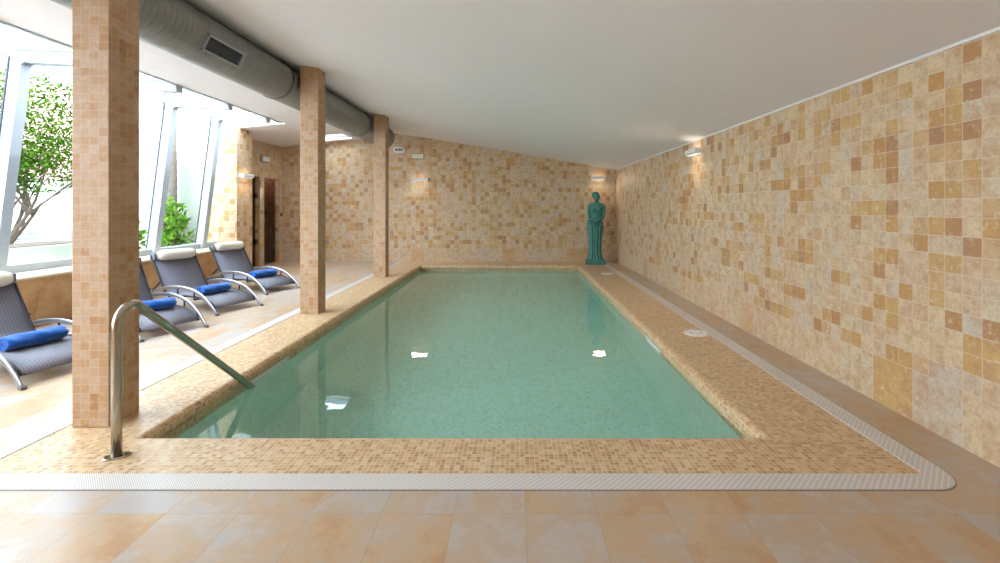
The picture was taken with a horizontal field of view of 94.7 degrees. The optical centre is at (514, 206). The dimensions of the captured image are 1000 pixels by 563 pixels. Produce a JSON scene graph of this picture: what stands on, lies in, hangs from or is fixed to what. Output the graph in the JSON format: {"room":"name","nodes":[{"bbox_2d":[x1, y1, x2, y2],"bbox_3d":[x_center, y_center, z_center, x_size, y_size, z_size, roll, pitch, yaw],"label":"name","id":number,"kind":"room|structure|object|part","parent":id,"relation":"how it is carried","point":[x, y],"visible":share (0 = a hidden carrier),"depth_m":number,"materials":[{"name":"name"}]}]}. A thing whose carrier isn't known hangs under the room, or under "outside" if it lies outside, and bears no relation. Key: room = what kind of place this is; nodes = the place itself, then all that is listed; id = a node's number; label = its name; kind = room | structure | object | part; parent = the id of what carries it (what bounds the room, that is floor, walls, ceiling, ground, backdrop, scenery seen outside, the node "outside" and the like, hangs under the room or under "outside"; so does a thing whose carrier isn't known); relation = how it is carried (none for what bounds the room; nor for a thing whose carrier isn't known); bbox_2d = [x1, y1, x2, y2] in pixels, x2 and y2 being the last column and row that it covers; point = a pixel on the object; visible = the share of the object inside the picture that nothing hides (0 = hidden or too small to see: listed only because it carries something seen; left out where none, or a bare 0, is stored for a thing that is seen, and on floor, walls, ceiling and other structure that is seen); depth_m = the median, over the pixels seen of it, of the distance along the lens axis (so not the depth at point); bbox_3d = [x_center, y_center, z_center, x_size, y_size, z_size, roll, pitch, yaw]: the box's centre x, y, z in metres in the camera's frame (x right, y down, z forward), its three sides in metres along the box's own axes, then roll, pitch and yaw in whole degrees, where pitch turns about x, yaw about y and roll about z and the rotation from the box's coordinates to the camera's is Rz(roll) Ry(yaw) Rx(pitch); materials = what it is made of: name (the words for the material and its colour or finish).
{"room":"indoor swimming pool","nodes":[
{"label":"indoor swimming pool","id":0,"kind":"room"},
{"bbox_2d":[16,253,221,326],"bbox_3d":[-5.370,1.052,2.950,0.620,0.595,11.100,0,0,0],"label":"wall","id":1,"kind":"structure","parent":0,"point":[45,297],"depth_m":5.14,"materials":[{"name":"stone"}]},
{"bbox_2d":[0,20,71,57],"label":"window","id":2,"kind":"structure","parent":1,"relation":"in","point":[5,51],"depth_m":4.36,"materials":[{"name":"white metal"}]},
{"bbox_2d":[0,49,175,272],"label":"window","id":3,"kind":"structure","parent":1,"relation":"in","point":[18,70],"depth_m":4.80,"materials":[{"name":"white metal"}]},
{"bbox_2d":[16,247,210,281],"bbox_3d":[-5.362,0.738,2.950,0.635,0.035,11.100,0,0,0],"label":"trim","id":4,"kind":"structure","parent":1,"relation":"on","point":[20,276],"depth_m":5.13,"materials":[{"name":"beige stone"}]},
{"bbox_2d":[139,79,227,256],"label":"window","id":5,"kind":"structure","parent":1,"relation":"in","point":[146,86],"depth_m":5.89,"materials":[{"name":"white metal"}]},
{"bbox_2d":[145,97,265,252],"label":"window","id":6,"kind":"structure","parent":1,"relation":"in","point":[169,115],"depth_m":6.90,"materials":[{"name":"white metal"}]},
{"bbox_2d":[195,112,281,248],"bbox_3d":[-4.923,-0.456,8.224,1.246,2.371,0.552,0,0,0],"label":"window","id":7,"kind":"structure","parent":1,"relation":"in","point":[215,126],"depth_m":7.96,"materials":[{"name":"white metal"}]},
{"bbox_2d":[225,139,281,266],"bbox_3d":[-5.620,-0.050,10.000,0.120,2.800,2.000,0,0,0],"label":"wall","id":8,"kind":"structure","parent":0,"point":[273,169],"depth_m":10.17,"materials":[{"name":"tile"}]},
{"bbox_2d":[254,193,257,243],"bbox_3d":[-5.630,0.323,9.697,0.060,1.935,0.643,0,0,0],"label":"hinge","id":9,"kind":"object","parent":8,"relation":"in","point":[255,194],"depth_m":9.95,"materials":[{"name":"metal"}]},
{"bbox_2d":[260,155,269,162],"bbox_3d":[-5.530,-1.060,10.200,0.060,0.140,0.320,0,0,0],"label":"emergency light","id":10,"kind":"object","parent":8,"relation":"attached to","point":[265,159],"visible":1,"depth_m":10.14,"materials":[{"name":"grey plastic"}]},
{"bbox_2d":[252,177,274,266],"bbox_3d":[-6.065,0.150,10.065,0.770,2.500,2.030,0,0,0],"label":"door","id":11,"kind":"structure","parent":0,"point":[269,184],"depth_m":10.98,"materials":[{"name":"brown wood"}]},
{"bbox_2d":[250,356,288,382],"bbox_3d":[-2.123,1.442,3.985,0.014,0.097,0.650,0,0,0],"label":"skimmer mouth","id":12,"kind":"object","parent":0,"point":[287,357],"visible":0.23,"depth_m":3.97,"materials":[{"name":"white plastic"}]},
{"bbox_2d":[282,133,615,260],"bbox_3d":[-1.671,-0.217,11.100,8.177,3.135,0.200,0,0,0],"label":"wall","id":13,"kind":"structure","parent":0,"point":[476,203],"depth_m":11.00,"materials":[{"name":"tile"}]},
{"bbox_2d":[393,147,405,152],"bbox_3d":[-2.760,-1.360,10.966,0.290,0.150,0.069,0,0,0],"label":"exit light","id":14,"kind":"object","parent":13,"relation":"attached to","point":[395,149],"visible":1,"depth_m":10.94,"materials":[{"name":"white plastic"}]},
{"bbox_2d":[412,153,423,158],"bbox_3d":[-2.320,-1.210,10.975,0.300,0.140,0.050,0,0,0],"label":"emergency light","id":15,"kind":"object","parent":13,"relation":"attached to","point":[414,155],"visible":1,"depth_m":10.95,"materials":[{"name":"grey plastic"}]},
{"bbox_2d":[411,178,427,180],"bbox_3d":[-2.270,-0.653,10.950,0.400,0.080,0.100,0,0,0],"label":"wall lamp","id":16,"kind":"object","parent":13,"relation":"attached to","point":[412,179],"visible":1,"depth_m":10.90,"materials":[{"name":"white plastic"}]},
{"bbox_2d":[0,261,918,472],"bbox_3d":[-0.335,1.400,6.670,4.630,0.200,8.860,0,0,0],"label":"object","id":17,"kind":"structure","parent":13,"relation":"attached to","point":[784,431],"depth_m":2.55,"materials":[{"name":"tile"}]},
{"bbox_2d":[72,0,138,426],"bbox_3d":[-2.502,-0.228,2.821,0.220,3.055,0.222,0,0,0],"label":"pillar","id":18,"kind":"structure","parent":17,"relation":"on","point":[105,33],"depth_m":2.71,"materials":[{"name":"tile"}]},
{"bbox_2d":[101,300,253,461],"bbox_3d":[-2.080,0.997,3.033,0.115,0.990,1.372,0,0,-1],"label":"handrail","id":19,"kind":"object","parent":17,"relation":"on","point":[117,453],"visible":0.96,"depth_m":2.39,"materials":[{"name":"silver metal"}]},
{"bbox_2d":[300,65,324,313],"bbox_3d":[-2.502,-0.228,5.701,0.220,3.055,0.222,0,0,0],"label":"pillar","id":20,"kind":"structure","parent":17,"relation":"on","point":[312,79],"depth_m":5.59,"materials":[{"name":"tile"}]},
{"bbox_2d":[374,114,388,276],"bbox_3d":[-2.502,-0.228,8.611,0.220,3.055,0.222,0,0,0],"label":"pillar","id":21,"kind":"structure","parent":17,"relation":"on","point":[381,122],"depth_m":8.50,"materials":[{"name":"tile"}]},
{"bbox_2d":[684,330,707,336],"bbox_3d":[1.860,1.296,4.730,0.236,0.009,0.236,0,0,0],"label":"deck hatch","id":22,"kind":"object","parent":17,"relation":"on","point":[698,333],"visible":1,"depth_m":4.71,"materials":[{"name":"white plastic"}]},
{"bbox_2d":[590,176,605,178],"bbox_3d":[1.980,-0.698,10.950,0.350,0.080,0.100,0,0,0],"label":"wall lamp","id":23,"kind":"object","parent":13,"relation":"attached to","point":[591,177],"visible":1,"depth_m":10.90,"materials":[{"name":"white glass"}]},
{"bbox_2d":[0,261,999,562],"bbox_3d":[-1.641,1.400,4.350,8.517,0.200,13.900,0,0,0],"label":"floor","id":24,"kind":"structure","parent":0,"point":[961,524],"depth_m":1.93,"materials":[{"name":"tile"}]},
{"bbox_2d":[0,271,71,390],"bbox_3d":[-4.138,0.934,3.771,1.528,0.736,0.640,0,0,16],"label":"sun lounger","id":25,"kind":"object","parent":24,"relation":"on","point":[15,318],"visible":0.58,"depth_m":3.77,"materials":[{"name":"grey fabric"}]},
{"bbox_3d":[-4.110,1.141,3.448,1.282,0.324,0.024,0,0,16],"label":"arched frame","id":26,"kind":"part","parent":25,"relation":"part of","materials":[{"name":"silver metal"}]},
{"bbox_3d":[-4.152,0.928,3.491,1.206,0.608,0.026,0,0,16],"label":"rail","id":27,"kind":"part","parent":25,"relation":"part of","materials":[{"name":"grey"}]},
{"bbox_2d":[0,325,68,350],"bbox_3d":[-3.853,1.049,3.689,0.159,0.119,0.398,0,0,13],"label":"rolled towel","id":28,"kind":"object","parent":25,"relation":"on","point":[12,342],"visible":1,"depth_m":3.64,"materials":[{"name":"blue fabric"}]},
{"bbox_3d":[-4.001,0.928,4.014,1.206,0.608,0.026,0,0,16],"label":"rail","id":29,"kind":"part","parent":25,"relation":"part of","materials":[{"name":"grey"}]},
{"bbox_3d":[-3.943,1.141,4.029,1.282,0.324,0.024,0,0,16],"label":"arched frame","id":30,"kind":"part","parent":25,"relation":"part of","materials":[{"name":"silver metal"}]},
{"bbox_2d":[69,257,208,342],"bbox_3d":[-4.139,0.934,5.022,1.528,0.736,0.640,0,0,26],"label":"sun lounger","id":31,"kind":"object","parent":24,"relation":"on","point":[178,314],"visible":0.33,"depth_m":4.98,"materials":[{"name":"grey fabric"}]},
{"bbox_2d":[139,297,176,312],"bbox_3d":[-3.863,1.049,4.911,0.159,0.119,0.398,0,0,30],"label":"rolled towel","id":32,"kind":"object","parent":31,"relation":"on","point":[159,304],"visible":0.56,"depth_m":4.93,"materials":[{"name":"blue fabric"}]},
{"bbox_3d":[-3.963,0.928,5.239,1.206,0.608,0.026,0,0,26],"label":"rail","id":33,"kind":"part","parent":31,"relation":"part of","materials":[{"name":"grey"}]},
{"bbox_3d":[-3.903,1.141,5.244,1.282,0.324,0.024,0,0,26],"label":"arched frame","id":34,"kind":"part","parent":31,"relation":"part of","materials":[{"name":"silver metal"}]},
{"bbox_2d":[150,248,263,315],"bbox_3d":[-4.142,0.934,6.042,1.528,0.736,0.640,0,0,21],"label":"sun lounger","id":35,"kind":"object","parent":24,"relation":"on","point":[179,271],"visible":0.85,"depth_m":6.05,"materials":[{"name":"grey fabric"}]},
{"bbox_3d":[-4.180,0.928,5.765,1.206,0.608,0.026,0,0,21],"label":"rail","id":36,"kind":"part","parent":35,"relation":"part of","materials":[{"name":"grey metal"}]},
{"bbox_3d":[-4.143,1.141,5.719,1.282,0.324,0.024,0,0,21],"label":"arched frame","id":37,"kind":"part","parent":35,"relation":"part of","materials":[{"name":"silver metal"}]},
{"bbox_2d":[196,282,231,294],"bbox_3d":[-3.870,1.049,5.926,0.159,0.119,0.398,0,0,18],"label":"rolled towel","id":38,"kind":"object","parent":35,"relation":"on","point":[213,288],"visible":0.94,"depth_m":5.87,"materials":[{"name":"blue fabric"}]},
{"bbox_3d":[-3.984,0.928,6.273,1.206,0.608,0.026,0,0,21],"label":"rail","id":39,"kind":"part","parent":35,"relation":"part of","materials":[{"name":"grey metal"}]},
{"bbox_3d":[-3.925,1.141,6.282,1.282,0.324,0.024,0,0,21],"label":"arched frame","id":40,"kind":"part","parent":35,"relation":"part of","materials":[{"name":"silver metal"}]},
{"bbox_2d":[203,126,251,263],"bbox_3d":[-5.450,-0.070,8.750,0.620,2.840,0.500,0,0,0],"label":"wall pier","id":41,"kind":"object","parent":24,"relation":"on","point":[231,209],"visible":0.57,"depth_m":8.50,"materials":[{"name":"stone"}]},
{"bbox_2d":[238,173,253,178],"bbox_3d":[-5.090,-0.588,8.720,0.100,0.080,0.340,0,0,0],"label":"wall lamp","id":42,"kind":"object","parent":41,"relation":"attached to","point":[241,175],"visible":1,"depth_m":8.62,"materials":[{"name":"white glass"}]},
{"bbox_2d":[206,241,299,294],"bbox_3d":[-4.253,0.934,7.363,1.528,0.736,0.640,0,0,22],"label":"sun lounger","id":43,"kind":"object","parent":24,"relation":"on","point":[231,258],"visible":0.86,"depth_m":7.37,"materials":[{"name":"grey fabric"}]},
{"bbox_3d":[-4.295,0.928,7.086,1.206,0.608,0.026,0,0,22],"label":"rail","id":44,"kind":"part","parent":43,"relation":"part of","materials":[{"name":"grey metal"}]},
{"bbox_3d":[-4.258,1.141,7.039,1.282,0.324,0.024,0,0,22],"label":"arched frame","id":45,"kind":"part","parent":43,"relation":"part of","materials":[{"name":"silver metal"}]},
{"bbox_2d":[249,269,277,277],"bbox_3d":[-3.971,1.049,7.270,0.159,0.119,0.398,0,0,24],"label":"rolled towel","id":46,"kind":"object","parent":43,"relation":"on","point":[269,272],"visible":0.91,"depth_m":7.21,"materials":[{"name":"blue fabric"}]},
{"bbox_3d":[-4.092,0.928,7.591,1.206,0.608,0.026,0,0,22],"label":"rail","id":47,"kind":"part","parent":43,"relation":"part of","materials":[{"name":"grey metal"}]},
{"bbox_3d":[-4.032,1.141,7.599,1.282,0.324,0.024,0,0,22],"label":"arched frame","id":48,"kind":"part","parent":43,"relation":"part of","materials":[{"name":"silver metal"}]},
{"bbox_2d":[0,261,956,490],"bbox_3d":[-0.334,1.303,6.551,4.904,0.014,8.889,0,0,0],"label":"drain grate","id":49,"kind":"object","parent":24,"relation":"on","point":[931,477],"visible":0.92,"depth_m":2.20,"materials":[{"name":"beige"}]},
{"bbox_2d":[586,191,605,264],"bbox_3d":[1.843,0.469,10.495,0.447,1.654,0.349,0,0,6],"label":"statue","id":50,"kind":"object","parent":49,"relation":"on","point":[596,211],"visible":1,"depth_m":10.40,"materials":[{"name":"teal stone"}]},
{"bbox_2d":[0,0,999,168],"bbox_3d":[-1.580,-1.387,4.200,8.360,1.035,14.000,0,0,0],"label":"ceiling","id":51,"kind":"structure","parent":0,"point":[612,84],"depth_m":3.91,"materials":[{"name":"white paint"}]},
{"bbox_2d":[51,0,394,146],"bbox_3d":[-2.859,-1.522,3.809,0.486,0.468,12.778,0,0,0],"label":"ventilation duct","id":52,"kind":"object","parent":51,"relation":"attached to","point":[177,28],"visible":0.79,"depth_m":4.33,"materials":[{"name":"grey metal"}]},
{"bbox_2d":[200,33,245,67],"bbox_3d":[-2.672,-1.426,4.210,0.112,0.158,0.520,0,0,0],"label":"grille","id":53,"kind":"object","parent":52,"relation":"attached to","point":[215,48],"depth_m":4.18,"materials":[{"name":"grey metal"}]},
{"bbox_2d":[325,134,345,135],"bbox_3d":[-4.200,-1.703,10.400,0.840,0.090,0.700,0,0,0],"label":"window","id":54,"kind":"structure","parent":51,"relation":"attached to","point":[332,134],"depth_m":10.71,"materials":[{"name":"white metal"}]},
{"bbox_2d":[646,337,660,352],"bbox_3d":[1.413,1.442,4.710,0.014,0.097,0.480,0,0,0],"label":"skimmer mouth","id":55,"kind":"object","parent":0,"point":[655,346],"visible":0.37,"depth_m":4.63,"materials":[{"name":"white plastic"}]},
{"bbox_2d":[616,31,999,467],"bbox_3d":[2.517,0.305,4.300,0.200,2.390,13.800,0,0,0],"label":"wall","id":56,"kind":"structure","parent":0,"point":[853,230],"depth_m":3.20,"materials":[{"name":"tile"}]},
{"bbox_2d":[685,148,702,155],"bbox_3d":[2.367,-0.728,6.100,0.100,0.080,0.360,0,0,0],"label":"wall lamp","id":57,"kind":"object","parent":56,"relation":"attached to","point":[695,151],"visible":1,"depth_m":6.00,"materials":[{"name":"white plastic"}]},
{"bbox_2d":[616,26,999,169],"bbox_3d":[2.412,-0.889,4.200,0.010,0.018,13.600,0,0,0],"label":"trim","id":58,"kind":"structure","parent":56,"relation":"attached to","point":[996,29],"depth_m":3.16,"materials":[{"name":"white paint"}]},
{"bbox_3d":[-0.355,2.100,6.447,3.850,1.200,8.005,0,0,0],"label":"basin","id":59,"kind":"object","parent":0,"visible":0},
{"bbox_2d":[169,270,744,437],"bbox_3d":[-0.355,1.995,6.447,3.590,1.150,7.745,0,0,0],"label":"pool water","id":60,"kind":"object","parent":59,"relation":"in","point":[441,353],"visible":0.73,"depth_m":3.90,"materials":[{"name":"green liquid"}]},
{"label":"outside","id":61,"kind":"structure","parent":0,"visible":0},
{"bbox_2d":[139,239,272,262],"bbox_3d":[-19.890,1.450,11.000,28.220,0.300,46.000,0,0,0],"label":"terrace","id":62,"kind":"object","parent":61,"point":[142,247],"depth_m":15.14,"materials":[{"name":"grey"}]},
{"bbox_2d":[0,68,71,243],"bbox_3d":[-7.875,-0.441,7.088,2.775,3.497,2.755,0,0,-45],"label":"tree","id":63,"kind":"object","parent":62,"relation":"on","point":[29,157],"visible":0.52,"depth_m":7.23,"materials":[{"name":"green plant"}]},
{"bbox_2d":[7,241,71,264],"bbox_3d":[-7.350,0.932,7.000,0.700,0.735,1.600,0,0,0],"label":"planter box","id":64,"kind":"object","parent":62,"relation":"on","point":[50,250],"visible":0.3,"depth_m":6.82,"materials":[{"name":"grey"}]},
{"bbox_2d":[14,225,71,243],"bbox_3d":[-8.630,0.825,7.300,0.120,0.950,3.400,0,0,0],"label":"fence","id":65,"kind":"object","parent":62,"relation":"on","point":[69,231],"visible":0.07,"depth_m":8.45,"materials":[{"name":"grey paint"}]},
{"bbox_3d":[-8.660,0.825,8.970,0.060,0.950,0.060,0,0,0],"label":"post","id":66,"kind":"part","parent":65,"relation":"part of","materials":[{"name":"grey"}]},
{"bbox_2d":[0,24,249,242],"bbox_3d":[-17.340,-2.450,15.000,5.320,7.500,22.000,0,0,0],"label":"sky","id":67,"kind":"structure","parent":62,"relation":"on","point":[55,214],"depth_m":15.12,"materials":[{"name":"grey"}]},
{"bbox_3d":[-14.700,-2.350,17.600,0.040,1.300,1.000,0,0,0],"label":"pane","id":68,"kind":"part","parent":67,"relation":"part of","materials":[{"name":"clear glass"}]},
{"bbox_2d":[139,220,147,249],"bbox_3d":[-6.442,0.741,7.608,0.700,1.120,0.676,0,0,0],"label":"shrub","id":69,"kind":"object","parent":62,"relation":"on","point":[141,232],"visible":0.02,"depth_m":7.75,"materials":[{"name":"green plant"}]},
{"bbox_2d":[144,195,196,246],"bbox_3d":[-6.098,0.539,8.104,0.712,1.524,0.662,0,0,0],"label":"shrub","id":70,"kind":"object","parent":62,"relation":"on","point":[168,239],"visible":0.47,"depth_m":8.09,"materials":[{"name":"green plant"}]},
{"bbox_2d":[162,92,178,244],"bbox_3d":[-6.006,-1.884,8.054,1.500,6.368,1.483,0,0,0],"label":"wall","id":71,"kind":"structure","parent":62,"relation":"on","point":[172,186],"depth_m":8.36,"materials":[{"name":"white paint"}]},
{"bbox_2d":[179,89,219,244],"bbox_3d":[-6.095,-0.900,8.890,0.650,4.400,0.220,0,0,0],"label":"wall","id":72,"kind":"structure","parent":62,"relation":"on","point":[191,123],"depth_m":8.78,"materials":[{"name":"grey"}]}
]}

